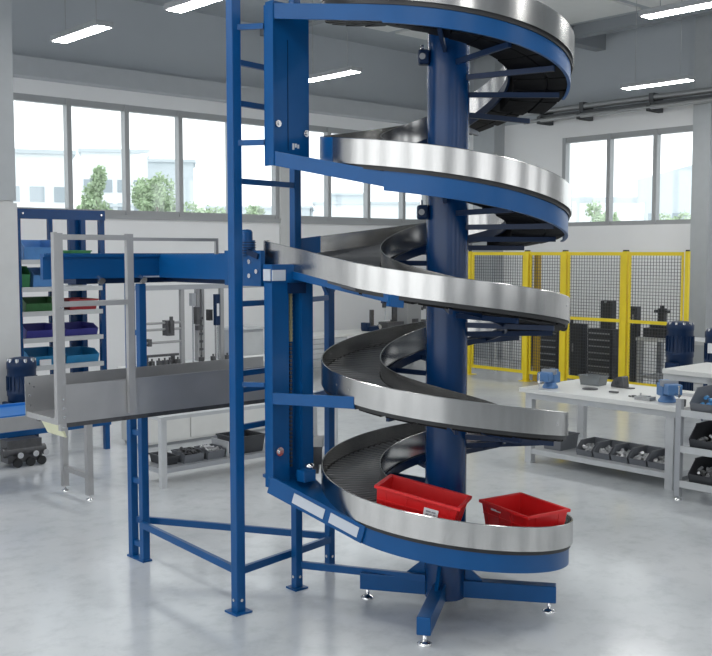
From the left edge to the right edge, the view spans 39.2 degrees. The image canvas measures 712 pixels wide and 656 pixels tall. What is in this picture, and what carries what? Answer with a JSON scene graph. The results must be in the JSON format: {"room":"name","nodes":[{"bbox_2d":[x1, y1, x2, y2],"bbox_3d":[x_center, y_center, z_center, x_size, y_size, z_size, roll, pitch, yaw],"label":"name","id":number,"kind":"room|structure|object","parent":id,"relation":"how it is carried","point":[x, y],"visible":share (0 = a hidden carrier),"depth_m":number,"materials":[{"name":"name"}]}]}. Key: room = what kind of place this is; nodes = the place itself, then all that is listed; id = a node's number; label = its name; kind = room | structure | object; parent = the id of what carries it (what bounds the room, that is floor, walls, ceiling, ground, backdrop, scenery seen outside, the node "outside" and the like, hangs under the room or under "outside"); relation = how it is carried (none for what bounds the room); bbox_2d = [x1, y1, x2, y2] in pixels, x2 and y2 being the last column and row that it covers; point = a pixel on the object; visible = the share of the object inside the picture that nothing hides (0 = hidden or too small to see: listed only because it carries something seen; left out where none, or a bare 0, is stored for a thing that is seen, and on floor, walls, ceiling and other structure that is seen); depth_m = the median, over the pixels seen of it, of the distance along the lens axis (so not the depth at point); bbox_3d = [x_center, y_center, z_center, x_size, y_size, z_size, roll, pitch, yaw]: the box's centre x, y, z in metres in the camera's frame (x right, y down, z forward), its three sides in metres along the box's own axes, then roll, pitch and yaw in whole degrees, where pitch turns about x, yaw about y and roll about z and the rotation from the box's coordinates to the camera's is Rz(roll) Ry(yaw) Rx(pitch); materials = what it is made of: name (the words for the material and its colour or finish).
{"room":"factory floor","nodes":[
{"label":"factory floor","id":0,"kind":"room"},
{"bbox_2d":[11,0,426,375],"bbox_3d":[-6.373,-2.201,15.765,23.900,6.800,0.301,-4,6,-42],"label":"wall","id":1,"kind":"structure","parent":0,"point":[144,37],"depth_m":18.33,"materials":[{"name":"grey paint"}]},
{"bbox_2d":[13,92,278,218],"bbox_3d":[-5.042,-2.898,16.815,9.350,1.930,0.142,-4,6,-42],"label":"window","id":2,"kind":"structure","parent":1,"relation":"in","point":[67,103],"depth_m":17.70,"materials":[{"name":"grey"}]},
{"bbox_2d":[12,54,426,123],"bbox_3d":[-6.290,-4.146,15.301,23.600,0.310,0.282,-4,6,-42],"label":"ceiling beam","id":3,"kind":"structure","parent":1,"relation":"attached to","point":[26,67],"depth_m":17.82,"materials":[{"name":"grey paint"}]},
{"bbox_2d":[105,214,416,225],"bbox_3d":[-6.367,-1.800,15.565,23.600,0.070,0.057,-4,6,-42],"label":"trim","id":4,"kind":"structure","parent":1,"relation":"attached to","point":[107,216],"depth_m":19.35,"materials":[{"name":"grey metal"}]},
{"bbox_2d":[279,167,289,246],"bbox_3d":[-1.486,-1.621,20.145,0.250,4.980,0.260,-4,6,-42],"label":"trim","id":5,"kind":"structure","parent":1,"relation":"attached to","point":[284,200],"depth_m":19.97,"materials":[{"name":"grey paint"}]},
{"bbox_2d":[301,125,426,222],"bbox_3d":[0.311,-3.265,21.654,4.600,1.930,0.141,-4,6,-42],"label":"window","id":6,"kind":"structure","parent":1,"relation":"in","point":[326,130],"depth_m":21.39,"materials":[{"name":"grey"}]},
{"bbox_2d":[0,358,711,655],"bbox_3d":[0.948,1.957,7.238,24.900,0.200,23.200,-4,6,-42],"label":"floor","id":7,"kind":"structure","parent":0,"point":[636,580],"depth_m":7.61,"materials":[{"name":"concrete"}]},
{"bbox_2d":[0,200,20,438],"bbox_3d":[-4.403,-0.018,12.050,0.500,3.010,0.540,-4,6,-42],"label":"pillar","id":8,"kind":"structure","parent":7,"relation":"on","point":[10,344],"depth_m":11.90,"materials":[{"name":"white paint"}]},
{"bbox_2d":[0,0,15,200],"bbox_3d":[-4.384,-3.409,11.797,0.455,3.790,0.500,-4,6,-42],"label":"pillar","id":9,"kind":"structure","parent":8,"relation":"on","point":[7,139],"depth_m":11.77,"materials":[{"name":"white paint"}]},
{"bbox_2d":[2,356,38,437],"bbox_3d":[-3.968,0.923,11.874,0.403,1.160,0.386,-4,6,-42],"label":"motor","id":10,"kind":"object","parent":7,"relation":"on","point":[18,368],"visible":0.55,"depth_m":11.71,"materials":[{"name":"blue metal"}]},
{"bbox_2d":[0,402,110,467],"bbox_3d":[-3.969,1.206,10.528,3.700,0.800,1.590,-4,6,-42],"label":"conveyor","id":11,"kind":"object","parent":7,"relation":"on","point":[17,450],"visible":0.75,"depth_m":11.17,"materials":[{"name":"metal"}]},
{"bbox_2d":[17,208,106,374],"bbox_3d":[-4.146,-0.113,13.624,1.280,2.960,0.730,-4,6,-42],"label":"shelving rack","id":12,"kind":"object","parent":7,"relation":"on","point":[75,219],"visible":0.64,"depth_m":13.60,"materials":[{"name":"blue metal"}]},
{"bbox_2d":[21,240,50,259],"bbox_3d":[-4.305,-1.044,13.312,0.452,0.262,0.468,-4,6,-42],"label":"storage bin","id":13,"kind":"object","parent":12,"relation":"on","point":[30,249],"visible":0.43,"depth_m":13.16,"materials":[{"name":"blue plastic"}]},
{"bbox_2d":[22,296,51,311],"bbox_3d":[-4.276,-0.323,13.394,0.532,0.172,0.508,-4,6,-42],"label":"storage bin","id":14,"kind":"object","parent":12,"relation":"on","point":[41,303],"visible":0.43,"depth_m":13.26,"materials":[{"name":"green plastic"}]},
{"bbox_2d":[23,323,52,337],"bbox_3d":[-4.291,0.032,13.407,0.492,0.162,0.508,-4,6,-42],"label":"storage bin","id":15,"kind":"object","parent":12,"relation":"on","point":[30,330],"visible":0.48,"depth_m":13.32,"materials":[{"name":"plastic"}]},
{"bbox_2d":[24,346,53,365],"bbox_3d":[-4.268,0.380,13.454,0.512,0.202,0.508,-4,6,-42],"label":"storage bin","id":16,"kind":"object","parent":12,"relation":"on","point":[46,352],"visible":0.3,"depth_m":13.65,"materials":[{"name":"plastic"}]},
{"bbox_2d":[27,267,51,286],"bbox_3d":[-4.246,-0.684,13.393,0.372,0.252,0.468,-4,6,-42],"label":"storage bin","id":17,"kind":"object","parent":12,"relation":"on","point":[35,275],"visible":0.4,"depth_m":13.20,"materials":[{"name":"blue plastic"}]},
{"bbox_2d":[64,321,97,335],"bbox_3d":[-3.891,0.010,13.770,0.492,0.152,0.508,-4,6,-42],"label":"storage bin","id":18,"kind":"object","parent":12,"relation":"on","point":[71,328],"visible":0.61,"depth_m":13.75,"materials":[{"name":"plastic"}]},
{"bbox_2d":[64,297,98,309],"bbox_3d":[-3.858,-0.336,13.767,0.436,0.142,0.516,-4,6,-42],"label":"storage bin","id":19,"kind":"object","parent":12,"relation":"on","point":[76,298],"visible":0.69,"depth_m":13.60,"materials":[{"name":"red plastic"}]},
{"bbox_2d":[65,346,98,362],"bbox_3d":[-3.883,0.368,13.803,0.492,0.172,0.508,-4,6,-42],"label":"storage bin","id":20,"kind":"object","parent":12,"relation":"on","point":[76,354],"visible":0.8,"depth_m":13.80,"materials":[{"name":"blue plastic"}]},
{"bbox_2d":[60,424,93,500],"bbox_3d":[-2.754,1.256,9.860,0.080,0.800,0.605,-4,6,-42],"label":"trestle","id":21,"kind":"object","parent":7,"relation":"on","point":[66,469],"visible":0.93,"depth_m":9.69,"materials":[{"name":"metal"}]},
{"bbox_2d":[117,354,264,447],"bbox_3d":[-1.818,0.919,13.241,2.610,0.960,0.660,-4,6,-42],"label":"storage cabinet","id":22,"kind":"object","parent":7,"relation":"on","point":[190,429],"visible":0.08,"depth_m":12.68,"materials":[{"name":"white metal"}]},
{"bbox_2d":[136,284,263,366],"bbox_3d":[-1.936,-0.062,13.021,2.180,1.029,0.455,-4,6,-42],"label":"rig","id":23,"kind":"object","parent":22,"relation":"on","point":[196,299],"visible":0.8,"depth_m":12.76,"materials":[{"name":"grey paint"}]},
{"bbox_2d":[148,391,337,488],"bbox_3d":[-1.237,1.196,11.089,2.420,0.735,0.490,-4,6,-42],"label":"rack","id":24,"kind":"object","parent":7,"relation":"on","point":[162,468],"visible":0.34,"depth_m":10.36,"materials":[{"name":"grey metal"}]},
{"bbox_2d":[148,451,179,464],"bbox_3d":[-2.008,1.364,10.462,0.176,0.092,0.336,-4,6,-42],"label":"box","id":25,"kind":"object","parent":24,"relation":"on","point":[172,458],"visible":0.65,"depth_m":10.42,"materials":[{"name":"grey plastic"}]},
{"bbox_2d":[171,447,203,463],"bbox_3d":[-1.779,1.345,10.579,0.252,0.112,0.268,-4,6,-42],"label":"box","id":26,"kind":"object","parent":24,"relation":"on","point":[183,458],"visible":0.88,"depth_m":10.49,"materials":[{"name":"grey plastic"}]},
{"bbox_2d":[194,443,225,459],"bbox_3d":[-1.571,1.331,10.767,0.232,0.112,0.268,-4,6,-42],"label":"box","id":27,"kind":"object","parent":24,"relation":"on","point":[219,453],"visible":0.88,"depth_m":10.68,"materials":[{"name":"grey plastic"}]},
{"bbox_2d":[149,443,323,472],"bbox_3d":[-1.244,1.387,11.104,2.370,0.050,0.440,-4,6,-42],"label":"shelf","id":28,"kind":"object","parent":24,"relation":"attached to","point":[154,467],"depth_m":10.45,"materials":[{"name":"white metal"}]},
{"bbox_2d":[216,429,264,453],"bbox_3d":[-1.276,1.266,11.093,0.416,0.192,0.376,-4,6,-42],"label":"box","id":29,"kind":"object","parent":24,"relation":"on","point":[253,440],"visible":0.5,"depth_m":11.03,"materials":[{"name":"grey plastic"}]},
{"bbox_2d":[224,325,263,355],"bbox_3d":[-2.042,0.522,17.677,0.680,1.080,0.540,-4,6,-42],"label":"base cabinet","id":30,"kind":"object","parent":7,"relation":"on","point":[252,335],"visible":0.26,"depth_m":17.49,"materials":[{"name":"white metal"}]},
{"bbox_2d":[124,0,425,616],"bbox_3d":[-0.532,-0.435,7.045,1.226,4.600,2.770,-4,6,-42],"label":"support frame","id":31,"kind":"object","parent":7,"relation":"on","point":[290,398],"visible":0.98,"depth_m":6.53,"materials":[{"name":"blue metal"}]},
{"bbox_2d":[24,232,264,437],"bbox_3d":[-1.418,-0.015,7.295,2.007,1.325,0.775,-4,6,-42],"label":"chute","id":32,"kind":"object","parent":31,"relation":"attached to","point":[61,400],"visible":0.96,"depth_m":6.75,"materials":[{"name":"metal"}]},
{"bbox_2d":[40,229,265,285],"bbox_3d":[-1.231,-0.519,7.384,1.880,0.394,1.860,-4,6,-42],"label":"conveyor","id":33,"kind":"object","parent":31,"relation":"attached to","point":[78,268],"visible":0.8,"depth_m":7.34,"materials":[{"name":"blue metal"}]},
{"bbox_2d":[263,474,339,511],"bbox_3d":[-0.324,1.099,6.492,0.391,0.246,0.928,-2,5,-27],"label":"support bracket","id":34,"kind":"object","parent":31,"relation":"on","point":[303,492],"depth_m":6.49,"materials":[{"name":"blue metal"}]},
{"bbox_2d":[313,329,413,363],"bbox_3d":[0.093,0.470,20.014,3.700,0.830,0.810,-4,6,-42],"label":"bench","id":35,"kind":"object","parent":7,"relation":"on","point":[340,335],"visible":0.08,"depth_m":19.02,"materials":[{"name":"white metal"}]},
{"bbox_2d":[361,310,381,330],"bbox_3d":[0.326,-0.154,19.955,0.430,0.420,0.280,-4,6,-42],"label":"microscope","id":36,"kind":"object","parent":35,"relation":"on","point":[370,326],"visible":0.96,"depth_m":19.90,"materials":[{"name":"blue metal"}]},
{"bbox_2d":[378,303,403,328],"bbox_3d":[0.723,-0.332,20.316,0.460,0.720,0.300,-4,6,-42],"label":"gauge","id":37,"kind":"object","parent":35,"relation":"on","point":[390,312],"visible":0.42,"depth_m":20.26,"materials":[{"name":"metal"}]},
{"bbox_2d":[397,303,425,323],"bbox_3d":[1.197,-0.399,20.810,0.690,0.780,0.380,-4,6,-42],"label":"machine","id":38,"kind":"object","parent":35,"relation":"on","point":[411,313],"visible":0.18,"depth_m":20.58,"materials":[{"name":"grey"}]},
{"bbox_2d":[264,0,574,647],"bbox_3d":[0.413,-0.365,6.650,2.066,4.380,1.648,0,4,0],"label":"conveyor","id":39,"kind":"object","parent":7,"relation":"on","point":[523,204],"visible":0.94,"depth_m":6.29,"materials":[{"name":"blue metal"}]},
{"bbox_2d":[374,474,471,520],"bbox_3d":[0.421,1.100,6.220,0.542,0.286,0.334,1,5,19],"label":"storage bin","id":40,"kind":"object","parent":39,"relation":"on","point":[393,491],"visible":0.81,"depth_m":6.15,"materials":[{"name":"red plastic"}]},
{"bbox_2d":[479,492,570,526],"bbox_3d":[1.087,1.229,6.481,0.369,0.182,0.469,-3,7,-33],"label":"storage bin","id":41,"kind":"object","parent":39,"relation":"on","point":[519,509],"visible":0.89,"depth_m":6.48,"materials":[{"name":"red plastic"}]},
{"bbox_2d":[472,56,504,358],"bbox_3d":[2.977,-2.714,22.517,0.350,6.800,0.610,-4,6,-42],"label":"pillar","id":42,"kind":"structure","parent":7,"relation":"on","point":[491,140],"depth_m":22.31,"materials":[{"name":"grey paint"}]},
{"bbox_2d":[472,341,512,370],"bbox_3d":[2.798,0.356,20.522,0.600,0.980,0.700,-4,6,-42],"label":"stand","id":43,"kind":"object","parent":7,"relation":"on","point":[510,342],"visible":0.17,"depth_m":20.47,"materials":[{"name":"grey paint"}]},
{"bbox_2d":[540,331,558,371],"bbox_3d":[3.777,0.413,19.305,0.285,1.050,0.460,-4,6,-42],"label":"tool chest","id":44,"kind":"object","parent":7,"relation":"on","point":[549,343],"visible":0.29,"depth_m":19.18,"materials":[{"name":"black paint"}]},
{"bbox_2d":[467,250,690,386],"bbox_3d":[3.798,-0.175,17.905,0.230,2.435,4.830,-4,6,-42],"label":"fence","id":45,"kind":"object","parent":7,"relation":"on","point":[625,265],"visible":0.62,"depth_m":17.54,"materials":[{"name":"yellow metal"}]},
{"bbox_2d":[570,323,587,379],"bbox_3d":[4.177,0.447,18.791,0.185,1.060,0.280,-4,6,-42],"label":"locker","id":46,"kind":"object","parent":7,"relation":"on","point":[579,327],"visible":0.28,"depth_m":18.71,"materials":[{"name":"black metal"}]},
{"bbox_2d":[587,328,618,379],"bbox_3d":[4.556,0.508,18.451,0.285,0.990,0.540,-4,6,-42],"label":"tool chest","id":47,"kind":"object","parent":7,"relation":"on","point":[608,347],"visible":0.44,"depth_m":18.30,"materials":[{"name":"black paint"}]},
{"bbox_2d":[600,300,615,328],"bbox_3d":[4.615,-0.241,18.325,0.190,0.520,0.240,-4,6,-42],"label":"tool case","id":48,"kind":"object","parent":47,"relation":"on","point":[613,324],"visible":0.59,"depth_m":18.26,"materials":[{"name":"black paint"}]},
{"bbox_2d":[519,379,699,490],"bbox_3d":[2.986,1.133,11.087,1.200,0.860,2.040,-4,6,-42],"label":"workbench","id":49,"kind":"object","parent":7,"relation":"on","point":[569,391],"visible":0.51,"depth_m":10.80,"materials":[{"name":"white metal"}]},
{"bbox_2d":[537,368,559,389],"bbox_3d":[2.164,0.576,11.313,0.178,0.215,0.391,4,6,40],"label":"bench vise","id":50,"kind":"object","parent":49,"relation":"on","point":[550,377],"visible":1,"depth_m":11.29,"materials":[{"name":"blue metal"}]},
{"bbox_2d":[544,431,579,450],"bbox_3d":[2.337,1.286,11.428,0.356,0.172,0.276,-4,6,-42],"label":"box","id":51,"kind":"object","parent":49,"relation":"on","point":[571,440],"visible":0.41,"depth_m":11.34,"materials":[{"name":"grey plastic"}]},
{"bbox_2d":[578,373,608,385],"bbox_3d":[2.759,0.604,11.625,0.196,0.112,0.296,-4,6,-42],"label":"tray","id":52,"kind":"object","parent":49,"relation":"on","point":[585,379],"visible":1,"depth_m":11.57,"materials":[{"name":"grey plastic"}]},
{"bbox_2d":[576,437,610,456],"bbox_3d":[2.628,1.319,11.084,0.368,0.157,0.218,-4,6,-42],"label":"bin","id":53,"kind":"object","parent":49,"relation":"on","point":[579,449],"visible":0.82,"depth_m":11.09,"materials":[{"name":"grey plastic"}]},
{"bbox_2d":[593,439,626,459],"bbox_3d":[2.777,1.332,10.920,0.368,0.157,0.218,-4,6,-42],"label":"bin","id":54,"kind":"object","parent":49,"relation":"on","point":[612,443],"visible":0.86,"depth_m":10.93,"materials":[{"name":"grey plastic"}]},
{"bbox_2d":[531,437,699,477],"bbox_3d":[2.958,1.424,11.124,1.060,0.055,1.860,-4,6,-42],"label":"shelf","id":55,"kind":"object","parent":49,"relation":"attached to","point":[570,454],"depth_m":10.75,"materials":[{"name":"grey metal"}]},
{"bbox_2d":[611,376,634,388],"bbox_3d":[3.036,0.613,11.379,0.107,0.131,0.278,-3,5,-34],"label":"housing","id":56,"kind":"object","parent":49,"relation":"on","point":[622,381],"visible":1,"depth_m":11.36,"materials":[{"name":"metal"}]},
{"bbox_2d":[610,442,644,463],"bbox_3d":[2.927,1.344,10.756,0.368,0.157,0.218,-4,6,-42],"label":"bin","id":57,"kind":"object","parent":49,"relation":"on","point":[628,445],"visible":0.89,"depth_m":10.76,"materials":[{"name":"grey plastic"}]},
{"bbox_2d":[628,445,663,466],"bbox_3d":[3.076,1.357,10.592,0.368,0.157,0.218,-4,6,-42],"label":"bin","id":58,"kind":"object","parent":49,"relation":"on","point":[647,448],"visible":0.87,"depth_m":10.60,"materials":[{"name":"grey plastic"}]},
{"bbox_2d":[647,448,664,469],"bbox_3d":[3.225,1.369,10.428,0.368,0.157,0.218,-4,6,-42],"label":"bin","id":59,"kind":"object","parent":49,"relation":"on","point":[661,452],"visible":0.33,"depth_m":10.41,"materials":[{"name":"grey plastic"}]},
{"bbox_2d":[657,379,681,402],"bbox_3d":[3.221,0.652,10.235,0.187,0.226,0.409,-1,4,-7],"label":"bench vise","id":60,"kind":"object","parent":49,"relation":"on","point":[667,389],"visible":0.95,"depth_m":10.23,"materials":[{"name":"blue metal"}]},
{"bbox_2d":[629,306,640,381],"bbox_3d":[4.853,0.343,17.584,0.190,1.450,0.220,-4,6,-42],"label":"locker","id":61,"kind":"object","parent":7,"relation":"on","point":[635,309],"visible":0.21,"depth_m":17.48,"materials":[{"name":"metal"}]},
{"bbox_2d":[636,336,704,384],"bbox_3d":[5.815,0.658,16.872,0.750,0.930,2.040,-4,6,-42],"label":"bench","id":62,"kind":"object","parent":7,"relation":"on","point":[698,340],"visible":0.37,"depth_m":17.32,"materials":[{"name":"grey paint"}]},
{"bbox_2d":[643,305,669,337],"bbox_3d":[5.323,-0.113,17.246,0.400,0.550,0.600,-4,6,-42],"label":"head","id":63,"kind":"object","parent":62,"relation":"on","point":[653,332],"visible":0.41,"depth_m":17.21},
{"bbox_2d":[641,373,702,384],"bbox_3d":[5.815,0.883,16.889,0.710,0.040,1.960,-4,6,-42],"label":"shelf","id":64,"kind":"object","parent":62,"relation":"attached to","point":[655,375],"depth_m":17.25,"materials":[{"name":"white metal"}]},
{"bbox_2d":[665,321,694,390],"bbox_3d":[4.892,0.574,15.147,0.480,1.360,0.460,-4,6,-42],"label":"motor","id":65,"kind":"object","parent":7,"relation":"on","point":[680,338],"visible":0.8,"depth_m":14.97,"materials":[{"name":"blue metal"}]},
{"bbox_2d":[662,362,711,384],"bbox_3d":[5.030,1.008,12.340,1.120,0.920,2.160,-4,6,-42],"label":"work table","id":66,"kind":"object","parent":7,"relation":"on","point":[700,372],"visible":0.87,"depth_m":12.56,"materials":[{"name":"white laminate"}]},
{"bbox_2d":[673,398,711,500],"bbox_3d":[3.745,1.198,9.372,0.600,0.990,1.358,-4,6,-42],"label":"rack","id":67,"kind":"object","parent":7,"relation":"on","point":[681,413],"visible":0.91,"depth_m":9.62,"materials":[{"name":"grey metal"}]},
{"bbox_2d":[679,479,711,492],"bbox_3d":[3.743,1.525,9.395,0.565,0.065,1.320,-4,6,-42],"label":"shelf","id":68,"kind":"object","parent":67,"relation":"attached to","point":[686,484],"depth_m":9.54,"materials":[{"name":"metal"}]},
{"bbox_2d":[680,445,711,456],"bbox_3d":[3.743,1.186,9.369,0.565,0.065,1.320,-4,6,-42],"label":"shelf","id":69,"kind":"object","parent":67,"relation":"attached to","point":[683,449],"depth_m":9.52,"materials":[{"name":"metal"}]},
{"bbox_2d":[681,410,711,419],"bbox_3d":[3.743,0.837,9.342,0.565,0.065,1.320,-4,6,-42],"label":"shelf","id":70,"kind":"object","parent":67,"relation":"attached to","point":[684,413],"depth_m":9.49,"materials":[{"name":"metal"}]},
{"bbox_2d":[688,456,711,485],"bbox_3d":[3.498,1.386,9.649,0.508,0.242,0.372,-4,6,-42],"label":"bin","id":71,"kind":"object","parent":67,"relation":"on","point":[700,461],"visible":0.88,"depth_m":9.68,"materials":[{"name":"grey plastic"}]},
{"bbox_2d":[689,420,711,449],"bbox_3d":[3.498,1.047,9.623,0.508,0.242,0.372,-4,6,-42],"label":"bin","id":72,"kind":"object","parent":67,"relation":"on","point":[701,429],"visible":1,"depth_m":9.67,"materials":[{"name":"grey plastic"}]},
{"bbox_2d":[690,385,711,412],"bbox_3d":[3.498,0.698,9.597,0.508,0.242,0.372,-4,6,-42],"label":"bin","id":73,"kind":"object","parent":67,"relation":"on","point":[700,393],"visible":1,"depth_m":9.63,"materials":[{"name":"grey plastic"}]},
{"bbox_2d":[689,14,711,363],"bbox_3d":[6.500,-2.424,18.702,0.270,6.800,0.350,-4,6,-42],"label":"pillar","id":74,"kind":"structure","parent":7,"relation":"on","point":[700,295],"depth_m":18.60,"materials":[{"name":"grey paint"}]},
{"bbox_2d":[701,328,711,420],"bbox_3d":[5.143,0.660,14.204,0.468,1.330,0.448,-4,6,-42],"label":"motor","id":75,"kind":"object","parent":7,"relation":"on","point":[708,331],"visible":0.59,"depth_m":14.11,"materials":[{"name":"blue metal"}]},
{"bbox_2d":[134,0,692,53],"bbox_3d":[0.972,-5.060,7.200,24.200,0.200,22.500,-4,6,-42],"label":"ceiling","id":76,"kind":"structure","parent":0,"point":[252,11],"depth_m":19.74,"materials":[{"name":"grey paint"}]},
{"bbox_2d":[50,0,113,42],"bbox_3d":[-3.560,-4.589,12.876,0.240,1.600,1.280,-4,6,-42],"label":"pendant lamp","id":77,"kind":"object","parent":76,"relation":"hanging from","point":[95,26],"visible":1,"depth_m":12.79,"materials":[{"name":"grey plastic"}]},
{"bbox_2d":[54,25,109,42],"bbox_3d":[-3.560,-3.794,12.936,0.190,0.006,1.230,-4,6,-42],"label":"diffuser","id":78,"kind":"object","parent":77,"relation":"attached to","point":[83,31],"depth_m":12.85,"materials":[{"name":"white plastic"}]},
{"bbox_2d":[164,0,220,12],"bbox_3d":[-1.711,-4.459,11.169,0.240,1.600,1.280,-4,6,-42],"label":"pendant lamp","id":79,"kind":"object","parent":76,"relation":"hanging from","point":[180,6],"visible":1,"depth_m":11.44,"materials":[{"name":"grey"}]},
{"bbox_2d":[309,0,361,81],"bbox_3d":[-0.420,-4.825,15.984,0.240,1.600,1.280,-4,6,-42],"label":"pendant lamp","id":80,"kind":"object","parent":76,"relation":"hanging from","point":[348,70],"visible":0.87,"depth_m":15.83,"materials":[{"name":"grey"}]},
{"bbox_2d":[309,71,359,81],"bbox_3d":[-0.420,-4.030,16.044,0.190,0.006,1.230,-4,6,-42],"label":"diffuser","id":81,"kind":"object","parent":80,"relation":"attached to","point":[329,74],"depth_m":15.95,"materials":[{"name":"white plastic"}]},
{"bbox_2d":[570,25,605,51],"bbox_3d":[-3.764,-5.197,12.428,23.600,0.320,0.241,-4,6,-42],"label":"beam","id":82,"kind":"structure","parent":76,"relation":"attached to","point":[596,43],"depth_m":20.01,"materials":[{"name":"grey"}]},
{"bbox_2d":[537,0,640,23],"bbox_3d":[3.908,-5.760,18.008,1.900,0.038,1.600,-4,6,-42],"label":"ceiling panel","id":83,"kind":"object","parent":76,"relation":"attached to","point":[572,11],"visible":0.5,"depth_m":17.96,"materials":[{"name":"white laminate"}]},
{"bbox_2d":[470,7,711,56],"bbox_3d":[8.972,-5.401,14.450,0.203,0.220,21.900,-4,6,-42],"label":"beam","id":84,"kind":"structure","parent":76,"relation":"attached to","point":[625,22],"depth_m":18.74,"materials":[{"name":"grey concrete"}]},
{"bbox_2d":[627,0,686,7],"bbox_3d":[5.420,-5.634,16.346,1.900,0.038,2.500,-4,6,-42],"label":"ceiling panel","id":85,"kind":"object","parent":76,"relation":"attached to","point":[649,3],"visible":1,"depth_m":17.53,"materials":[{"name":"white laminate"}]},
{"bbox_2d":[620,0,695,89],"bbox_3d":[5.062,-4.884,16.754,0.240,1.600,1.280,-4,6,-42],"label":"pendant lamp","id":86,"kind":"object","parent":76,"relation":"hanging from","point":[684,78],"visible":1,"depth_m":16.72,"materials":[{"name":"grey plastic"}]},
{"bbox_2d":[622,79,692,89],"bbox_3d":[5.062,-4.089,16.814,0.190,0.006,1.230,-4,6,-42],"label":"diffuser","id":87,"kind":"object","parent":86,"relation":"attached to","point":[659,82],"depth_m":16.77,"materials":[{"name":"white plastic"}]},
{"bbox_2d":[638,0,711,18],"bbox_3d":[3.890,-4.483,11.482,0.240,1.600,1.280,-4,6,-42],"label":"pendant lamp","id":88,"kind":"object","parent":76,"relation":"hanging from","point":[689,5],"visible":1,"depth_m":11.63,"materials":[{"name":"grey plastic"}]},
{"bbox_2d":[468,17,695,372],"bbox_3d":[9.824,-2.179,15.470,0.301,6.800,21.900,-4,6,-42],"label":"wall","id":89,"kind":"structure","parent":0,"point":[535,144],"depth_m":20.18,"materials":[{"name":"white paint"}]},
{"bbox_2d":[518,87,711,125],"bbox_3d":[7.190,-4.215,17.657,0.465,0.350,10.900,-4,6,-42],"label":"pipes","id":90,"kind":"object","parent":89,"relation":"attached to","point":[656,103],"visible":0.79,"depth_m":19.56,"materials":[{"name":"grey metal"}]},
{"bbox_2d":[543,94,711,117],"bbox_3d":[7.390,-4.178,17.436,0.230,0.050,10.300,-4,6,-42],"label":"cable tray","id":91,"kind":"object","parent":89,"relation":"attached to","point":[658,100],"depth_m":19.62,"materials":[{"name":"grey metal"}]},
{"bbox_2d":[562,125,692,225],"bbox_3d":[5.469,-3.002,20.104,0.140,1.860,3.130,-4,6,-42],"label":"window","id":92,"kind":"structure","parent":89,"relation":"in","point":[656,133],"depth_m":20.18,"materials":[{"name":"grey"}]},
{"label":"outside","id":93,"kind":"structure","parent":0,"visible":0},
{"bbox_3d":[2.073,-0.494,42.460,180.000,0.150,180.000,-4,6,-42],"label":"ground","id":94,"kind":"structure","parent":93,"visible":0},
{"bbox_2d":[13,149,75,208],"bbox_3d":[-16.327,-4.636,47.606,5.700,7.330,4.150,-1,5,-19],"label":"building","id":95,"kind":"structure","parent":94,"relation":"on","point":[39,174],"depth_m":46.00,"materials":[{"name":"grey"}]},
{"bbox_2d":[76,165,112,209],"bbox_3d":[-9.934,-3.195,37.877,1.376,5.932,1.360,1,5,18],"label":"leafy tree","id":96,"kind":"object","parent":94,"relation":"on","point":[99,177],"visible":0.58,"depth_m":37.38,"materials":[{"name":"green plant"}]},
{"bbox_2d":[78,148,149,210],"bbox_3d":[-13.833,-5.896,57.594,3.900,8.330,4.150,-1,4,-13],"label":"building","id":97,"kind":"structure","parent":94,"relation":"on","point":[90,157],"depth_m":55.50,"materials":[{"name":"grey"}]},
{"bbox_2d":[130,171,175,211],"bbox_3d":[-7.523,-3.078,38.103,1.918,5.665,2.225,0,4,0],"label":"leafy tree","id":98,"kind":"object","parent":94,"relation":"on","point":[153,196],"visible":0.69,"depth_m":37.35,"materials":[{"name":"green plant"}]},
{"bbox_2d":[147,159,195,211],"bbox_3d":[-11.984,-6.353,63.597,3.600,8.330,4.150,-1,4,-10],"label":"building","id":99,"kind":"structure","parent":94,"relation":"on","point":[167,166],"depth_m":61.53,"materials":[{"name":"grey"}]},
{"bbox_2d":[184,201,225,212],"bbox_3d":[-5.656,-2.510,37.755,1.667,4.586,1.728,-2,5,-26],"label":"bush","id":100,"kind":"object","parent":94,"relation":"on","point":[201,209],"visible":0.13,"depth_m":37.61,"materials":[{"name":"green plant"}]},
{"bbox_2d":[204,206,313,215],"bbox_3d":[-7.200,-6.193,76.676,7.900,6.030,6.150,0,4,0],"label":"building","id":101,"kind":"structure","parent":94,"relation":"on","point":[305,210],"depth_m":73.56,"materials":[{"name":"grey"}]},
{"bbox_2d":[331,193,362,201],"bbox_3d":[-0.600,-7.372,83.607,3.500,7.330,8.150,0,4,0],"label":"building","id":102,"kind":"structure","parent":94,"relation":"on","point":[335,197],"depth_m":79.44,"materials":[{"name":"grey"}]},
{"bbox_2d":[312,202,419,218],"bbox_3d":[1.350,-5.940,72.684,8.800,6.130,6.150,0,4,0],"label":"building","id":103,"kind":"structure","parent":94,"relation":"on","point":[389,210],"depth_m":69.57,"materials":[{"name":"grey"}]},
{"bbox_2d":[585,200,615,221],"bbox_3d":[9.754,-2.764,39.947,1.212,4.760,1.478,0,4,0],"label":"leafy tree","id":104,"kind":"object","parent":94,"relation":"on","point":[597,215],"visible":0.34,"depth_m":39.85,"materials":[{"name":"green plant"}]},
{"bbox_2d":[570,197,647,221],"bbox_3d":[12.850,-4.214,54.262,4.400,5.480,5.150,0,4,0],"label":"building","id":105,"kind":"structure","parent":94,"relation":"on","point":[626,211],"depth_m":51.69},
{"bbox_2d":[575,200,648,221],"bbox_3d":[11.200,-3.135,43.889,3.200,4.900,0.120,0,4,0],"label":"gantry","id":106,"kind":"object","parent":94,"relation":"on","point":[577,202],"visible":0.48,"depth_m":43.66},
{"bbox_2d":[637,165,691,219],"bbox_3d":[21.102,-6.554,65.459,5.100,8.450,8.120,1,5,17],"label":"building","id":107,"kind":"structure","parent":94,"relation":"on","point":[675,185],"depth_m":61.68,"materials":[{"name":"grey"}]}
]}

